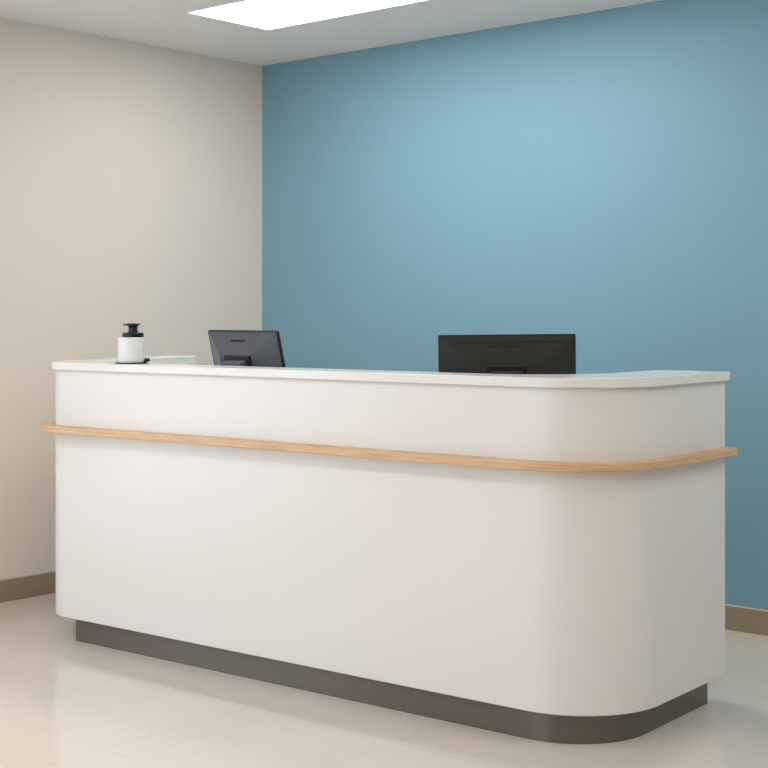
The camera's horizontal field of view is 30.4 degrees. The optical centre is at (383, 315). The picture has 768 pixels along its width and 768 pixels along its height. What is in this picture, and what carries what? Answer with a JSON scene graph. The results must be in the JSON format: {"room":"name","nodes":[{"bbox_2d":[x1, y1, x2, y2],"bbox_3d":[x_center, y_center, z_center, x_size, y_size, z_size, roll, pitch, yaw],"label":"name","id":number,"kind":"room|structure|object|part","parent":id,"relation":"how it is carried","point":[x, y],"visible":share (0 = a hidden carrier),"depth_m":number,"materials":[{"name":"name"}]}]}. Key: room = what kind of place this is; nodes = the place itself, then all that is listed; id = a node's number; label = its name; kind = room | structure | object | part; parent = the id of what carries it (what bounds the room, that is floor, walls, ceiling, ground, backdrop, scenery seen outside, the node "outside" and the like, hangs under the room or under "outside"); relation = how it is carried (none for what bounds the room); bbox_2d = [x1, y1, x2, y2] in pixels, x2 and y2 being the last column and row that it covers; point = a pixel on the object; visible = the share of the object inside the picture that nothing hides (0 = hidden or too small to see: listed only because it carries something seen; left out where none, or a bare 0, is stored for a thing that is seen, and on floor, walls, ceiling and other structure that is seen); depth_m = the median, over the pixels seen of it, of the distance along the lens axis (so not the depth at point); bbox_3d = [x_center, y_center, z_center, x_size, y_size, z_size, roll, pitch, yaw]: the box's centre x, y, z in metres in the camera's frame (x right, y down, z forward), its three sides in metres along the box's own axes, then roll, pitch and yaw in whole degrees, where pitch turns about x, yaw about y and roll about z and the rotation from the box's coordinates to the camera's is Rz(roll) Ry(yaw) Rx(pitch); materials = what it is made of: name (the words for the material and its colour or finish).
{"room":"reception area","nodes":[
{"label":"reception area","id":0,"kind":"room"},
{"bbox_2d":[0,18,261,578],"bbox_3d":[-3.346,-0.024,4.636,0.120,2.648,8.085,0,0,41],"label":"wall","id":1,"kind":"structure","parent":0,"point":[131,172],"depth_m":6.83,"materials":[{"name":"white paint"}]},
{"bbox_2d":[0,572,55,602],"bbox_3d":[-3.257,1.251,4.639,0.012,0.098,7.965,0,0,41],"label":"baseboard","id":2,"kind":"structure","parent":1,"relation":"attached to","point":[40,584],"depth_m":6.50,"materials":[{"name":"brown wood"}]},
{"bbox_2d":[0,570,55,580],"bbox_3d":[-3.262,1.200,4.638,0.006,0.005,7.958,0,0,41],"label":"trim","id":3,"kind":"structure","parent":1,"relation":"attached to","point":[55,570],"depth_m":6.52,"materials":[{"name":"grey"}]},
{"bbox_2d":[0,0,661,65],"bbox_3d":[-0.460,-1.408,2.224,7.643,0.120,8.205,0,0,41],"label":"ceiling","id":4,"kind":"structure","parent":0,"point":[168,24],"depth_m":6.50,"materials":[{"name":"paint"}]},
{"bbox_2d":[188,0,427,29],"bbox_3d":[-0.033,-1.373,5.914,1.800,0.050,0.510,0,0,41],"label":"ceiling light","id":5,"kind":"object","parent":4,"relation":"attached to","point":[262,14],"visible":0.78,"depth_m":6.27,"materials":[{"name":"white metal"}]},
{"bbox_2d":[0,593,767,767],"bbox_3d":[-0.460,1.350,2.224,7.643,0.100,8.205,0,0,41],"label":"floor","id":6,"kind":"structure","parent":0,"point":[66,702],"depth_m":4.48,"materials":[{"name":"tile"}]},
{"bbox_2d":[41,355,737,743],"bbox_3d":[-0.184,0.745,5.393,2.974,1.111,1.046,0,0,38],"label":"reception desk","id":7,"kind":"object","parent":6,"relation":"on","point":[538,557],"visible":1,"depth_m":4.63,"materials":[{"name":"white laminate"}]},
{"bbox_2d":[114,358,149,363],"bbox_3d":[-0.987,0.178,5.529,0.132,0.023,0.132,0,0,41],"label":"tray","id":8,"kind":"object","parent":7,"relation":"on","point":[145,359],"visible":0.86,"depth_m":5.49,"materials":[{"name":"black"}]},
{"bbox_3d":[-0.987,0.188,5.529,0.132,0.003,0.132,0,0,41],"label":"dish","id":9,"kind":"part","parent":8,"relation":"part of","materials":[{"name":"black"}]},
{"bbox_2d":[118,323,144,362],"bbox_3d":[-0.987,0.109,5.529,0.102,0.154,0.102,0,0,0],"label":"pump bottle","id":10,"kind":"object","parent":8,"relation":"on","point":[131,346],"visible":1,"depth_m":5.49,"materials":[{"name":"white plastic"}]},
{"bbox_2d":[208,330,284,366],"bbox_3d":[-0.563,0.314,5.393,0.402,0.513,0.203,0,0,43],"label":"monitor","id":11,"kind":"object","parent":7,"relation":"on","point":[259,348],"visible":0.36,"depth_m":5.34,"materials":[{"name":"black plastic"}]},
{"bbox_3d":[-0.185,0.455,5.391,2.974,0.026,1.042,0,0,38],"label":"oak rail","id":12,"kind":"part","parent":7,"relation":"part of","materials":[{"name":"brown wood"}]},
{"bbox_2d":[51,355,729,387],"bbox_3d":[-0.167,0.205,5.406,2.905,0.030,1.005,0,0,38],"label":"countertop","id":13,"kind":"structure","parent":7,"relation":"on","point":[166,364],"depth_m":4.67,"materials":[{"name":"white laminate"}]},
{"bbox_2d":[438,334,575,373],"bbox_3d":[0.430,0.318,4.953,0.487,0.505,0.185,0,0,6],"label":"monitor","id":14,"kind":"object","parent":7,"relation":"on","point":[484,353],"visible":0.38,"depth_m":4.97,"materials":[{"name":"plastic"}]},
{"bbox_2d":[262,0,767,609],"bbox_3d":[2.182,-0.024,5.284,7.643,2.648,0.120,0,0,41],"label":"wall","id":15,"kind":"structure","parent":0,"point":[600,178],"depth_m":6.44,"materials":[{"name":"blue paint"}]},
{"bbox_2d":[725,604,767,635],"bbox_3d":[2.139,1.251,5.234,7.379,0.098,0.012,0,0,41],"label":"baseboard","id":16,"kind":"structure","parent":15,"relation":"attached to","point":[752,621],"depth_m":5.79,"materials":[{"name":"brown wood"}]}
]}

